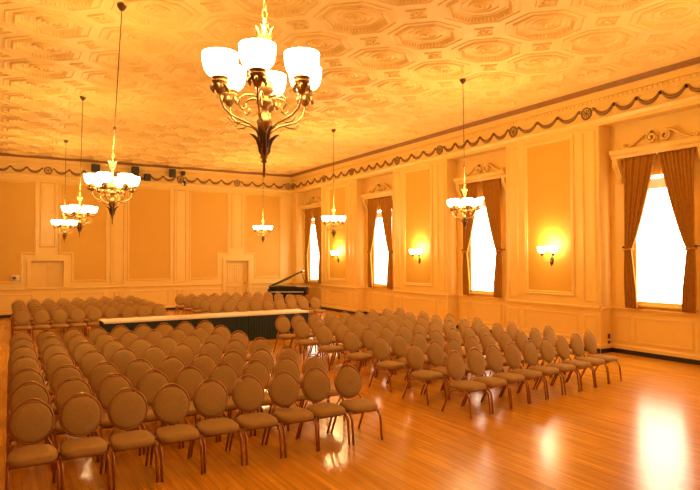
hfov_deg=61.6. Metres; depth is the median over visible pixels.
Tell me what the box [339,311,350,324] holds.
banquet chair
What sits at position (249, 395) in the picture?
banquet chair
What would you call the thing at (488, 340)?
banquet chair
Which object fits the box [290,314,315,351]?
banquet chair
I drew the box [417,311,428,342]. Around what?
banquet chair
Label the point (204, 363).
banquet chair
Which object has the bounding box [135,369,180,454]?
banquet chair
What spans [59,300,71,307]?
banquet chair
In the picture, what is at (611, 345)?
trim
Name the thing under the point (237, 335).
banquet chair
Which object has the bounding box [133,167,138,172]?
grille
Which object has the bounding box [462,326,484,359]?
banquet chair
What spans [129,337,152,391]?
banquet chair
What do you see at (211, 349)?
banquet chair
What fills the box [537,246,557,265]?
wall sconce
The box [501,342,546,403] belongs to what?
banquet chair
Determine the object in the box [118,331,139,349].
banquet chair
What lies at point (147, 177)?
loudspeaker
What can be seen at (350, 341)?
banquet chair
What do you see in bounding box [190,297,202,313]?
banquet chair
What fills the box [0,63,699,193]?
trim
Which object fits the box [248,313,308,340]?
banquet table
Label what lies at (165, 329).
banquet chair
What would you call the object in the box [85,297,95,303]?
banquet chair
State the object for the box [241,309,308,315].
tablecloth
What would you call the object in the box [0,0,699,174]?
ceiling
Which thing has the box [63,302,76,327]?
banquet chair
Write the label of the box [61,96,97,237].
chandelier
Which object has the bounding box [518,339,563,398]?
banquet chair
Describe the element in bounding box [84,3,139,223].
chandelier
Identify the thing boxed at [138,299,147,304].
banquet chair
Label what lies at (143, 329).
banquet chair
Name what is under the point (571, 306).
trim
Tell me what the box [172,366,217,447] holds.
banquet chair
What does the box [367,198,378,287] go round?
curtain
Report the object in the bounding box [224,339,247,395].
banquet chair
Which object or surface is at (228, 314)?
tablecloth
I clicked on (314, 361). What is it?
banquet chair
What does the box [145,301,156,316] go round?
banquet chair
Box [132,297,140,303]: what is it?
banquet chair
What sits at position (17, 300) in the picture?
banquet chair
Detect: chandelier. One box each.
[51,140,77,242]
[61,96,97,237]
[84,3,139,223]
[202,0,321,176]
[253,220,272,242]
[322,129,345,237]
[447,79,482,229]
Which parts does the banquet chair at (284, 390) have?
leg, leg, frame, backrest, seat, seat frame, leg, leg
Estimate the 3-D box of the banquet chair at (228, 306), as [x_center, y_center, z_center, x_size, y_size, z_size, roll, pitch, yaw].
[-3.747,2.180,18.411,0.427,0.853,0.566,1,-1,-30]
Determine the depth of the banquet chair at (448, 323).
12.60 m
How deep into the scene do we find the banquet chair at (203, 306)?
19.17 m
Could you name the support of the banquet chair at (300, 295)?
on the floor
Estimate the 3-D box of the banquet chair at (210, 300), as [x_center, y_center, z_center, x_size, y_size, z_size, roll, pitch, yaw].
[-4.786,2.219,20.155,0.427,0.853,0.566,1,-1,-31]
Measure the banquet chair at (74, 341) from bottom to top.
0.853 m
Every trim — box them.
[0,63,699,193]
[0,282,290,291]
[0,305,181,314]
[27,258,67,287]
[222,257,250,293]
[291,282,699,317]
[296,301,699,359]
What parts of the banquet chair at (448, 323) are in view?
frame, backrest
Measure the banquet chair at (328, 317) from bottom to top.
0.853 m
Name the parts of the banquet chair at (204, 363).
frame, backrest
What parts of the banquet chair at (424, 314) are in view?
backrest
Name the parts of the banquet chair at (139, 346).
backrest, frame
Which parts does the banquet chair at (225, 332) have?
frame, backrest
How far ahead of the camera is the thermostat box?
21.89 m
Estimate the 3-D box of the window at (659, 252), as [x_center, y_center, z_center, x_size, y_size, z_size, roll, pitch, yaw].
[6.611,-0.575,12.582,0.365,3.843,2.100,1,-1,-31]
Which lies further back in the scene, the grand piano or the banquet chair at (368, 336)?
the grand piano
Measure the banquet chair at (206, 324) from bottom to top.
0.853 m
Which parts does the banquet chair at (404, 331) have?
backrest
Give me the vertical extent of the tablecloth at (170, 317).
0.045 m
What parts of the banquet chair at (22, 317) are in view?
seat, backrest, frame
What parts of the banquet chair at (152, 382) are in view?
seat, frame, backrest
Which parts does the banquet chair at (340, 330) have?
backrest, frame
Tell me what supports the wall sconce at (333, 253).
attached to the wall at (563, 191)
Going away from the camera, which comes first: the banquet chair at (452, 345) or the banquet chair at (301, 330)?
the banquet chair at (452, 345)
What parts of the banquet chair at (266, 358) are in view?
backrest, frame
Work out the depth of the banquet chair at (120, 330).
11.80 m
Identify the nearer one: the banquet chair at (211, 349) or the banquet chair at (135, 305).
the banquet chair at (211, 349)
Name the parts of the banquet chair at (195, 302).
backrest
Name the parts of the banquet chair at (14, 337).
backrest, frame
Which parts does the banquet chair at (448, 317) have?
backrest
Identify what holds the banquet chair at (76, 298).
on the floor
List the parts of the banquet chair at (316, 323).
backrest, frame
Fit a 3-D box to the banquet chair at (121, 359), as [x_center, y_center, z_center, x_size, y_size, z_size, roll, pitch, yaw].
[-3.309,1.972,8.702,0.427,0.853,0.566,1,-1,-31]
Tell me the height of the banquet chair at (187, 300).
0.853 m
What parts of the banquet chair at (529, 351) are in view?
backrest, frame, seat, leg, leg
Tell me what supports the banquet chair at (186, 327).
on the floor
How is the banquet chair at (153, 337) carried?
on the floor
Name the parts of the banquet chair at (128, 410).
leg, leg, backrest, frame, seat frame, seat, leg, leg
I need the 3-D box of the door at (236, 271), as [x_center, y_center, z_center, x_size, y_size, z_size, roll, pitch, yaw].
[-5.137,1.744,26.435,1.060,2.060,0.120,1,-1,-31]
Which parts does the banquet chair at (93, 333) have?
frame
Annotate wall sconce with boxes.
[330,251,339,262]
[409,249,422,263]
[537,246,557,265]
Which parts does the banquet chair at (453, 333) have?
frame, backrest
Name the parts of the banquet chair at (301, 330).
backrest, frame, seat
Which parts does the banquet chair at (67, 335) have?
backrest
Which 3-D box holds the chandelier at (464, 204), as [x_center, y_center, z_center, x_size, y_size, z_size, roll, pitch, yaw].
[2.499,-1.931,12.824,0.799,3.375,0.721,-1,-1,30]
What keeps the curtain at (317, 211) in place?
hanging from the window at (314, 253)
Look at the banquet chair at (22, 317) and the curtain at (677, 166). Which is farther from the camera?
the banquet chair at (22, 317)
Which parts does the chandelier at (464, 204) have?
lamp shade, hanging rod, lamp shade, lamp shade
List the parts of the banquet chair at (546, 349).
backrest, frame, seat, leg, leg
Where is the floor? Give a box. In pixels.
[0,305,699,489]
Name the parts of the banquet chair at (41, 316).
frame, seat, backrest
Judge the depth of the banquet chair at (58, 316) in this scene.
15.90 m
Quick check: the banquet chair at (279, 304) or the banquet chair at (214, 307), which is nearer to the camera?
the banquet chair at (214, 307)
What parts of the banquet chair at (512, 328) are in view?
backrest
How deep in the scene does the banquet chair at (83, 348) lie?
9.50 m
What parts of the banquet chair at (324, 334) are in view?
frame, backrest, leg, seat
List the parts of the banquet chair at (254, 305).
backrest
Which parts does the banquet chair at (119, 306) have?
backrest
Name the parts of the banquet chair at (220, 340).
frame, backrest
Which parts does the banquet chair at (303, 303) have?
backrest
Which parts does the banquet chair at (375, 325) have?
backrest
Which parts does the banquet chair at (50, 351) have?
backrest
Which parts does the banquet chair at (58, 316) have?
backrest, frame, seat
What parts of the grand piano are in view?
lid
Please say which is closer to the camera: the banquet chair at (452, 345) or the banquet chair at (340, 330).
the banquet chair at (452, 345)
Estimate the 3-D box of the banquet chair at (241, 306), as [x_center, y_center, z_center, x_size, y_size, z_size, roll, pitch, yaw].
[-3.365,2.183,18.633,0.427,0.853,0.566,1,-1,-31]
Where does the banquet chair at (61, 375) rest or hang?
on the floor
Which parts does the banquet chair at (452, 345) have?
frame, backrest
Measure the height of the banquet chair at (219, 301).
0.853 m
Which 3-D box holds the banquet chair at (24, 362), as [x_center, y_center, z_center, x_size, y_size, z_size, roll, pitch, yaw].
[-4.422,1.960,8.002,0.427,0.853,0.566,1,-1,-31]
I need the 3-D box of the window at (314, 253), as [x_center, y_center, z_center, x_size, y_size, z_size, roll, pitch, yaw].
[-1.623,-0.261,26.432,0.365,3.843,2.100,1,-1,-31]
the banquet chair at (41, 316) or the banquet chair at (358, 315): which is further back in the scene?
the banquet chair at (41, 316)
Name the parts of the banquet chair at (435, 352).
backrest, frame, seat, leg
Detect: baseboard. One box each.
[0,307,180,317]
[297,303,699,364]
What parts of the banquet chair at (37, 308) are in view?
backrest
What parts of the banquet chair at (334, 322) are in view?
backrest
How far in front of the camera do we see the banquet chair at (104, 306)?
17.52 m
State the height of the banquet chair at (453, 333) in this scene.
0.853 m
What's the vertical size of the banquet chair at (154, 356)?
0.853 m
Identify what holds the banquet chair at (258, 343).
on the floor
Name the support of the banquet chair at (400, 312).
on the floor
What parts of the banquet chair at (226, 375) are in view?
backrest, frame, seat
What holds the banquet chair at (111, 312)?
on the floor
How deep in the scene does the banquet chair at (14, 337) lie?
10.91 m
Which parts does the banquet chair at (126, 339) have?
frame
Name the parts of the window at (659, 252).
cornice, pane, sill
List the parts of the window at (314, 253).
cornice, pane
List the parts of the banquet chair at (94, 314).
seat, backrest, frame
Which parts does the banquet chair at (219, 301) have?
backrest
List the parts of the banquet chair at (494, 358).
frame, backrest, seat, leg, leg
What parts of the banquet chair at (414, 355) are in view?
leg, frame, backrest, leg, seat, leg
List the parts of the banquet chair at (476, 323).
backrest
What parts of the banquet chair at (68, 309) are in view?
backrest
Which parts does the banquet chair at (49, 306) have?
backrest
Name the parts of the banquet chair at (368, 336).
frame, backrest, seat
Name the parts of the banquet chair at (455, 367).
leg, frame, backrest, seat frame, leg, seat, leg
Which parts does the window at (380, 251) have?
cornice, pane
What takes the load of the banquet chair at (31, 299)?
on the floor
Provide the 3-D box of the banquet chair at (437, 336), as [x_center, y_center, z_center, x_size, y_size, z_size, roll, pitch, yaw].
[1.746,2.005,10.782,0.427,0.853,0.566,1,-2,-38]
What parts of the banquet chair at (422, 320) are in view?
backrest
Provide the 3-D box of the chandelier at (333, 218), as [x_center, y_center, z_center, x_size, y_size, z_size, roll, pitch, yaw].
[-0.493,-1.809,17.780,0.799,3.395,0.721,-1,-1,30]
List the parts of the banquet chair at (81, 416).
leg, leg, frame, backrest, seat frame, seat, leg, leg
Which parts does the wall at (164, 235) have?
wainscot moulding, wallpaper panel, panel moulding, wainscot moulding, panel moulding, wallpaper panel, wainscot moulding, wainscot moulding, wallpaper panel, panel moulding, wainscot moulding, wallpaper panel, wainscot moulding, panel moulding, wainscot moulding, wallpaper panel, panel moulding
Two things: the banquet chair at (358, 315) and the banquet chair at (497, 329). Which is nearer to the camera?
the banquet chair at (497, 329)
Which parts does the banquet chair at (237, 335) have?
frame, backrest, seat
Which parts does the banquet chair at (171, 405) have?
leg, leg, frame, backrest, seat frame, seat, leg, leg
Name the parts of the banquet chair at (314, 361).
frame, backrest, seat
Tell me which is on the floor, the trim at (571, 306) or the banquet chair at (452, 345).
the banquet chair at (452, 345)
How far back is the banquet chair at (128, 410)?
5.99 m
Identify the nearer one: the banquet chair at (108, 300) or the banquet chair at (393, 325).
the banquet chair at (393, 325)
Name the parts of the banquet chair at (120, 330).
backrest, frame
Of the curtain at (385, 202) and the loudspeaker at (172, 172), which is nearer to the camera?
the curtain at (385, 202)
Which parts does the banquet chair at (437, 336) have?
backrest, frame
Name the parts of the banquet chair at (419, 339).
frame, backrest, seat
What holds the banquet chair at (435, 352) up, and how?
on the floor
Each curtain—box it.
[305,208,312,282]
[313,207,320,283]
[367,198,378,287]
[379,196,392,288]
[461,182,479,294]
[481,178,504,297]
[622,153,655,308]
[658,147,699,312]
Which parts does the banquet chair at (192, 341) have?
backrest, frame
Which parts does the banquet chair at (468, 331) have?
frame, backrest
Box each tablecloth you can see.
[99,315,180,323]
[173,312,248,319]
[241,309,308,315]
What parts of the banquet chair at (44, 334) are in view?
backrest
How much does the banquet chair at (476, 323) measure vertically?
0.853 m
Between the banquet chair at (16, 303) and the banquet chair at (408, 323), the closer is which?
the banquet chair at (408, 323)
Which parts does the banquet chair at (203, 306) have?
backrest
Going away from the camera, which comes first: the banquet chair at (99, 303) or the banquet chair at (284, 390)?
the banquet chair at (284, 390)
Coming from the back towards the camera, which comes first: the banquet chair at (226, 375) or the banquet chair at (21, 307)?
the banquet chair at (21, 307)
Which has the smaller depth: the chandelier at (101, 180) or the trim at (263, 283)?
the chandelier at (101, 180)
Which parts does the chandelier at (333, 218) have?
lamp shade, lamp shade, hanging rod, lamp shade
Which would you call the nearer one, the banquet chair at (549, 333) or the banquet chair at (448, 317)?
the banquet chair at (549, 333)
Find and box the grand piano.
[268,270,307,303]
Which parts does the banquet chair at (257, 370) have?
backrest, frame, seat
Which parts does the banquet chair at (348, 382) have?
leg, frame, backrest, leg, seat, leg, seat frame, leg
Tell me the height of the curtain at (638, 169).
3.361 m
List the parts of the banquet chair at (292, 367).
frame, backrest, seat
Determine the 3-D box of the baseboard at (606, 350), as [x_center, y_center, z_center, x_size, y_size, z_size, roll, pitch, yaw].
[5.160,2.452,14.755,0.435,0.100,30.310,1,-1,-31]
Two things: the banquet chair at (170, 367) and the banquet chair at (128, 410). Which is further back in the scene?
the banquet chair at (170, 367)
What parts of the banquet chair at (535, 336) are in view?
backrest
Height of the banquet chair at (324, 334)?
0.853 m
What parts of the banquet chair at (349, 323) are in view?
backrest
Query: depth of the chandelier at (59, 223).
19.26 m
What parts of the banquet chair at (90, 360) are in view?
backrest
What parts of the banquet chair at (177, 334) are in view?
frame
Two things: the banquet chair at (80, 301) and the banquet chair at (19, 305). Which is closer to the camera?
the banquet chair at (19, 305)
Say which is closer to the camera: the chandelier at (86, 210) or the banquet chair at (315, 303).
the chandelier at (86, 210)
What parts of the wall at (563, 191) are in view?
panel moulding, wallpaper panel, wainscot moulding, wainscot moulding, wainscot moulding, wainscot moulding, wainscot moulding, panel moulding, wallpaper panel, wainscot moulding, wainscot moulding, wainscot moulding, wainscot moulding, wainscot moulding, wainscot moulding, wallpaper panel, panel moulding, wainscot moulding, wainscot moulding, wainscot moulding, wainscot moulding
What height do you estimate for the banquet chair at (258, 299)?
0.853 m
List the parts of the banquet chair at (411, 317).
backrest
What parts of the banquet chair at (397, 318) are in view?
backrest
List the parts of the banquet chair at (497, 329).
frame, backrest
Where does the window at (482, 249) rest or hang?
in the wall at (563, 191)
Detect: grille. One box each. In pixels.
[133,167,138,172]
[171,169,175,176]
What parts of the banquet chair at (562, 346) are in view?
backrest, frame, seat, leg, leg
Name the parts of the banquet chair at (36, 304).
backrest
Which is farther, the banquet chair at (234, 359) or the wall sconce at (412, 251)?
the wall sconce at (412, 251)
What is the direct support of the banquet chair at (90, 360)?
on the floor
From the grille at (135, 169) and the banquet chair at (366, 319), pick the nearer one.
the banquet chair at (366, 319)
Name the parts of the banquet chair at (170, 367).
frame, backrest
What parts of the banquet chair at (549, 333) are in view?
backrest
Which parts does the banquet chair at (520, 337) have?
frame, backrest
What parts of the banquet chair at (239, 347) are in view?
backrest, frame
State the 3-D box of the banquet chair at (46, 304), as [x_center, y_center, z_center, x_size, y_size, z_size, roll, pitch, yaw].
[-9.463,2.197,18.582,0.427,0.853,0.566,1,-1,-31]
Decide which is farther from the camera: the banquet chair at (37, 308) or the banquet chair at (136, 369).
the banquet chair at (37, 308)
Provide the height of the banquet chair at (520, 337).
0.853 m
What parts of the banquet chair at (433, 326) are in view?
backrest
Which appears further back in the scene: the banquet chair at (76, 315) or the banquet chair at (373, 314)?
the banquet chair at (76, 315)
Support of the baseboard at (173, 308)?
attached to the wall at (164, 235)
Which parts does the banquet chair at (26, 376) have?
leg, frame, backrest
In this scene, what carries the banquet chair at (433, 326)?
on the floor
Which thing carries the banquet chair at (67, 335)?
on the floor
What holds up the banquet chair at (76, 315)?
on the floor
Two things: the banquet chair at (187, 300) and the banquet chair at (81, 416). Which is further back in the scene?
the banquet chair at (187, 300)
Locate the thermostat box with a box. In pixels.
[11,275,19,280]
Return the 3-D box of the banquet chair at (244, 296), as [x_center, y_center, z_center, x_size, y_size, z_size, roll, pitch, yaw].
[-3.663,2.231,20.847,0.427,0.853,0.566,1,-1,-30]
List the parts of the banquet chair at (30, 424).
leg, leg, backrest, frame, seat, seat frame, leg, leg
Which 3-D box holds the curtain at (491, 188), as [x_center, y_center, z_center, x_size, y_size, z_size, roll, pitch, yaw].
[4.048,-0.193,16.798,0.201,3.361,0.807,1,-2,-39]
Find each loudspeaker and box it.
[91,164,99,171]
[131,166,138,173]
[144,174,150,180]
[169,169,175,177]
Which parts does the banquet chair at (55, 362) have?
seat, backrest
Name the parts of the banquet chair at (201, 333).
backrest, frame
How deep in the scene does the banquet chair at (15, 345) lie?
10.01 m
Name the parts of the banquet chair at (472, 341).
frame, backrest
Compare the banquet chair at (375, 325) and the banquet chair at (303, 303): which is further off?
the banquet chair at (303, 303)
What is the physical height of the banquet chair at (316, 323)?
0.853 m
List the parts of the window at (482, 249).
cornice, pane, sill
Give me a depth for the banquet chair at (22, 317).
15.45 m
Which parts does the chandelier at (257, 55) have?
lamp shade, lamp shade, arm, arm, lamp shade, arm, palmette crown, hanging rod, lamp shade, arm, arm, lamp shade, lamp shade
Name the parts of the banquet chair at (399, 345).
frame, backrest, seat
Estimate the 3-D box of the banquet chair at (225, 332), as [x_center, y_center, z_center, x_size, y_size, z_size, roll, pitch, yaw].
[-2.488,2.033,11.631,0.427,0.853,0.566,1,-1,-31]
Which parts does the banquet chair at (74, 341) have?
backrest, frame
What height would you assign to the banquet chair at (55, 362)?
0.853 m
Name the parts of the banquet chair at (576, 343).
backrest, frame, seat, leg, leg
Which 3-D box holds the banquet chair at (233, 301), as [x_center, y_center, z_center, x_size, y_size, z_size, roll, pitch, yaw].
[-3.898,2.204,19.515,0.427,0.853,0.566,1,-1,-30]
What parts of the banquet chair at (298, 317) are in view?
backrest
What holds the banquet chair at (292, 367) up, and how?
on the floor
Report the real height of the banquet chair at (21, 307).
0.853 m
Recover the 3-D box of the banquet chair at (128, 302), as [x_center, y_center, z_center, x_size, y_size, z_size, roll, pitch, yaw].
[-7.009,2.195,18.774,0.427,0.853,0.566,1,-1,-31]
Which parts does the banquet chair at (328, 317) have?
backrest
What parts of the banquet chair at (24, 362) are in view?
frame, backrest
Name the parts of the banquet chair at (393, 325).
backrest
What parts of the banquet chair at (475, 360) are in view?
frame, backrest, seat, leg, leg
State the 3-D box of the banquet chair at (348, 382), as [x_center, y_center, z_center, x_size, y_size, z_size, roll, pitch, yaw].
[0.076,1.933,7.235,0.427,0.853,0.566,1,-1,-30]
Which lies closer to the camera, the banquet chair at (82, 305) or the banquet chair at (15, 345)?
the banquet chair at (15, 345)
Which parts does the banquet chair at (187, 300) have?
backrest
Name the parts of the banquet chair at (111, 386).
leg, seat, backrest, frame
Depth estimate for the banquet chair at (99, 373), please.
7.60 m
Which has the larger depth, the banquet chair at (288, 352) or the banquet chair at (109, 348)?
the banquet chair at (109, 348)
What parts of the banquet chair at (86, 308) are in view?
backrest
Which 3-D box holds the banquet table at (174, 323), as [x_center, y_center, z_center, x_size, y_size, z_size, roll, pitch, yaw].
[-5.171,2.173,14.443,1.778,0.692,0.779,1,-1,-31]
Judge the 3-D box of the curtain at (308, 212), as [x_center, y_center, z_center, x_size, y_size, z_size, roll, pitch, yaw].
[-1.883,0.033,26.773,0.202,3.361,0.807,0,-1,-23]
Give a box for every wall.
[0,160,291,311]
[292,72,699,354]
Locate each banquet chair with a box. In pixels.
[5,398,59,489]
[6,368,47,451]
[6,381,53,469]
[7,345,37,395]
[7,355,40,414]
[8,331,32,369]
[8,337,35,380]
[11,299,24,318]
[11,301,25,325]
[11,304,27,332]
[12,306,29,335]
[13,309,31,336]
[27,299,39,312]
[28,301,40,317]
[28,303,45,331]
[30,306,47,330]
[32,308,50,341]
[36,329,58,359]
[38,335,63,369]
[41,343,68,380]
[42,298,52,306]
[44,300,56,316]
[44,352,74,395]
[46,303,61,331]
[48,305,65,332]
[49,364,88,436]
[51,308,69,331]
[52,377,98,469]
[56,392,110,489]
[57,298,68,304]
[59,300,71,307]
[62,328,83,356]
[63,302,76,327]
[65,304,82,332]
[66,334,89,379]
[69,307,87,336]
[71,297,79,303]
[72,341,97,377]
[75,299,83,306]
[77,301,91,329]
[79,350,107,387]
[81,304,98,331]
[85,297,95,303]
[86,306,101,335]
[86,326,107,344]
[88,361,127,436]
[90,299,100,305]
[93,301,104,328]
[93,332,114,353]
[95,373,140,459]
[99,303,110,318]
[101,339,125,361]
[104,298,112,304]
[104,306,118,318]
[104,387,158,489]
[109,300,120,316]
[109,325,129,364]
[110,347,137,378]
[114,303,124,317]
[118,298,127,303]
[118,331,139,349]
[120,305,134,317]
[123,358,162,430]
[124,300,133,306]
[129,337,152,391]
[130,302,141,316]
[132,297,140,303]
[134,324,152,339]
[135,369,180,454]
[136,304,150,316]
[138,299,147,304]
[141,345,167,372]
[144,329,163,346]
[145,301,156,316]
[149,383,202,481]
[152,304,165,315]
[155,322,173,336]
[156,335,177,358]
[157,355,196,426]
[167,328,187,345]
[170,343,194,367]
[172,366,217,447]
[174,294,188,314]
[177,321,193,336]
[181,334,202,369]
[182,296,197,314]
[189,326,209,367]
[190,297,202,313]
[190,353,229,421]
[190,378,242,472]
[197,320,214,335]
[198,341,231,395]
[199,299,209,313]
[205,297,213,311]
[205,332,226,362]
[207,362,251,441]
[208,301,220,312]
[211,325,230,366]
[214,299,223,312]
[220,350,258,418]
[222,300,234,312]
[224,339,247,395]
[226,298,237,311]
[228,296,237,310]
[228,330,251,361]
[228,374,282,464]
[236,300,247,311]
[239,298,250,311]
[240,295,249,309]
[241,359,285,435]
[249,299,260,310]
[249,337,276,376]
[249,348,273,411]
[250,297,263,310]
[262,299,272,310]
[265,371,318,457]
[273,315,300,353]
[273,356,315,430]
[274,298,284,309]
[276,345,303,407]
[286,298,296,308]
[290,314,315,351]
[293,320,320,359]
[297,295,312,314]
[298,297,313,315]
[298,367,349,450]
[301,354,344,422]
[306,313,332,351]
[310,297,326,317]
[310,318,338,358]
[316,324,345,370]
[322,312,335,345]
[326,317,354,358]
[331,364,382,444]
[332,323,363,365]
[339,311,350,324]
[342,329,375,377]
[343,316,360,353]
[349,321,367,365]
[353,310,364,322]
[358,328,393,376]
[360,315,371,327]
[367,309,378,319]
[368,320,396,358]
[369,336,408,391]
[376,314,387,328]
[379,326,396,374]
[381,309,392,320]
[385,318,399,358]
[388,333,426,387]
[390,313,412,334]
[395,308,405,319]
[396,324,425,371]
[401,317,413,337]
[402,343,446,404]
[404,312,427,334]
[408,331,430,383]
[412,323,443,366]
[416,316,429,342]
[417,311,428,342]
[423,340,464,400]
[428,321,447,363]
[429,330,449,380]
[430,315,445,351]
[441,350,490,418]
[442,338,484,391]
[443,320,464,349]
[444,314,461,340]
[446,328,466,362]
[458,318,480,343]
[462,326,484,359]
[463,347,510,413]
[465,335,502,386]
[472,317,498,343]
[478,324,510,368]
[481,333,518,384]
[483,344,528,407]
[492,322,523,365]
[498,331,535,380]
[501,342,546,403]
[506,321,538,363]
[514,329,550,379]
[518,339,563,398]
[529,327,564,377]
[536,337,579,394]
[542,326,576,373]
[552,335,595,390]
[567,333,608,386]
[581,331,621,383]
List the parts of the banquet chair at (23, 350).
backrest, frame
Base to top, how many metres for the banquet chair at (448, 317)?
0.853 m
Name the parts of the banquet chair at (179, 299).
backrest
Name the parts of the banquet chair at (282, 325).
frame, backrest, seat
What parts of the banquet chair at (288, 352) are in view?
backrest, frame, seat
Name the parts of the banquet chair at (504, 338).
frame, backrest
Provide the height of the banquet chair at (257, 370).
0.853 m
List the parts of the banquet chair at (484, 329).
frame, backrest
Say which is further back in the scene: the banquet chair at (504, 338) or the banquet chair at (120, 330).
the banquet chair at (120, 330)
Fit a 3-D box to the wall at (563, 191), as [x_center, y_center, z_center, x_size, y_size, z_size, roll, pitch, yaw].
[5.280,-0.546,14.894,0.740,6.100,30.350,1,-1,-31]
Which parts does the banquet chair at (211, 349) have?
backrest, frame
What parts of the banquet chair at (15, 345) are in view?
backrest, frame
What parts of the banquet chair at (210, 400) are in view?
leg, leg, frame, backrest, seat, seat frame, leg, leg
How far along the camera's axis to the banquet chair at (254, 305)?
18.98 m
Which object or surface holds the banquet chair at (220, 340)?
on the floor
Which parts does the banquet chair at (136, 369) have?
frame, backrest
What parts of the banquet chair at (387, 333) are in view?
backrest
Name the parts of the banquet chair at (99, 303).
backrest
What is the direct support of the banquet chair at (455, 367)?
on the floor
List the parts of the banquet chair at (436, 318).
backrest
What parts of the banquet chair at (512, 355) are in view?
backrest, frame, seat, leg, leg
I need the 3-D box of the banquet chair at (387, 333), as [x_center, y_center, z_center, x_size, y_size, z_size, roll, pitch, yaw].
[0.852,2.020,11.383,0.427,0.853,0.566,1,-2,-38]
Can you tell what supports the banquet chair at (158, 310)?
on the floor
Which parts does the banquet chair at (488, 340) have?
frame, backrest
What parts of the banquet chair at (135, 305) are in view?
backrest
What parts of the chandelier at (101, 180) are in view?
lamp shade, arm, lamp shade, palmette crown, hanging rod, lamp shade, arm, arm, lamp shade, lamp shade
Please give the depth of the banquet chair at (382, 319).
14.00 m
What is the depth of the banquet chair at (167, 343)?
10.19 m
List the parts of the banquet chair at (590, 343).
backrest, frame, seat, leg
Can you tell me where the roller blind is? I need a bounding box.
[649,177,665,188]
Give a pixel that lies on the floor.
(640, 431)
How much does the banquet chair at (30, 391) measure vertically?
0.853 m
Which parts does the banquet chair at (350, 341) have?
backrest, frame, seat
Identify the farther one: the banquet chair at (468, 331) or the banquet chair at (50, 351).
the banquet chair at (468, 331)
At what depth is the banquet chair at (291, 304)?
19.67 m
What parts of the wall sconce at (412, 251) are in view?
lamp shade, lamp shade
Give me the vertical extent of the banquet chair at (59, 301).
0.853 m
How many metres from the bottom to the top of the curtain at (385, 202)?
3.361 m
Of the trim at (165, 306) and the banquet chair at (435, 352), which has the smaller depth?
the banquet chair at (435, 352)
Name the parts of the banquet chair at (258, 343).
frame, backrest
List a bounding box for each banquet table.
[99,320,179,334]
[180,316,247,335]
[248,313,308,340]
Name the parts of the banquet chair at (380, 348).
leg, backrest, frame, leg, seat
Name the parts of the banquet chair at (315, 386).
leg, backrest, frame, leg, seat, leg, leg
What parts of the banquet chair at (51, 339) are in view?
backrest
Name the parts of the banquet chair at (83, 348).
backrest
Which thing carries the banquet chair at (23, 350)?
on the floor
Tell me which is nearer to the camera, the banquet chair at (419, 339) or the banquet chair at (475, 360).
the banquet chair at (475, 360)
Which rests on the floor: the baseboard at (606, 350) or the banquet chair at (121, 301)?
the banquet chair at (121, 301)
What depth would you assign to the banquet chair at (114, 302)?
18.73 m
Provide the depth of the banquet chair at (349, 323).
13.48 m
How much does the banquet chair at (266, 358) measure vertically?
0.853 m
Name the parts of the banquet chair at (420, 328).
frame, backrest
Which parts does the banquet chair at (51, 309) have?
backrest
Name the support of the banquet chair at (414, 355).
on the floor
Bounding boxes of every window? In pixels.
[300,196,320,281]
[361,183,392,287]
[453,163,505,295]
[609,127,699,310]
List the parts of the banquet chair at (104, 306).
backrest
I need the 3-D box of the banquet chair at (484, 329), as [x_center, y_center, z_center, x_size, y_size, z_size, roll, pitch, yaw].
[2.831,2.021,11.659,0.427,0.853,0.566,1,-2,-38]
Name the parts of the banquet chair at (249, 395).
leg, leg, backrest, frame, seat, seat frame, leg, leg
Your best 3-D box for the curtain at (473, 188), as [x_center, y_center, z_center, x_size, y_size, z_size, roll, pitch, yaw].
[3.607,-0.176,17.540,0.202,3.361,0.807,0,-1,-23]
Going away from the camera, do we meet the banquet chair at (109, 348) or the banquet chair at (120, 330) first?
the banquet chair at (109, 348)
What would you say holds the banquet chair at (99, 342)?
on the floor
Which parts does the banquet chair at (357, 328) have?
backrest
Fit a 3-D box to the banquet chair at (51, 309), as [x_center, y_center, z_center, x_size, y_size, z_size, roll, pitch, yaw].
[-8.346,2.154,16.712,0.427,0.853,0.566,1,-1,-31]
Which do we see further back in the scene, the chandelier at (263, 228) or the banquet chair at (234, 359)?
the chandelier at (263, 228)
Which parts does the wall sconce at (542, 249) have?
lamp shade, lamp shade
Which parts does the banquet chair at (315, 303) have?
backrest, seat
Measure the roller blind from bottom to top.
0.222 m
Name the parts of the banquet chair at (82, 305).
backrest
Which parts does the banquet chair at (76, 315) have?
backrest, frame, seat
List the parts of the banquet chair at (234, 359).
backrest, frame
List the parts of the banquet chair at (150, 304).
backrest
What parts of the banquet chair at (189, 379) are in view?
frame, backrest, seat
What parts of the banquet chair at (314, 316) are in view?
backrest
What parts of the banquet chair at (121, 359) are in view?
backrest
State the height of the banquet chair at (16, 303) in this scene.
0.853 m
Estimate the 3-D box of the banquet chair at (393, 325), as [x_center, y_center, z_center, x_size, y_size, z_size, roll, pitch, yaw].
[1.039,2.049,12.799,0.427,0.853,0.566,1,-2,-37]
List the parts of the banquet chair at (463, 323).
backrest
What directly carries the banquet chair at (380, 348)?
on the floor
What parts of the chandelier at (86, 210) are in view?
lamp shade, lamp shade, hanging rod, lamp shade, lamp shade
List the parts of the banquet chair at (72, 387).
leg, seat, backrest, frame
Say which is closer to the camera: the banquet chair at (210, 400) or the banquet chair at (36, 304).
the banquet chair at (210, 400)
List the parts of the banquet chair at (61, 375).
seat, backrest, frame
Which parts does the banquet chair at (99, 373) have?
backrest, frame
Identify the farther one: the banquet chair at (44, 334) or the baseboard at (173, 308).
the baseboard at (173, 308)
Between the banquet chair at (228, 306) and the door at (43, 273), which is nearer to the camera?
the banquet chair at (228, 306)
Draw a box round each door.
[31,261,62,286]
[226,261,246,295]
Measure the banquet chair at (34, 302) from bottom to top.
0.853 m
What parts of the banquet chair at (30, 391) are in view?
leg, backrest, frame, leg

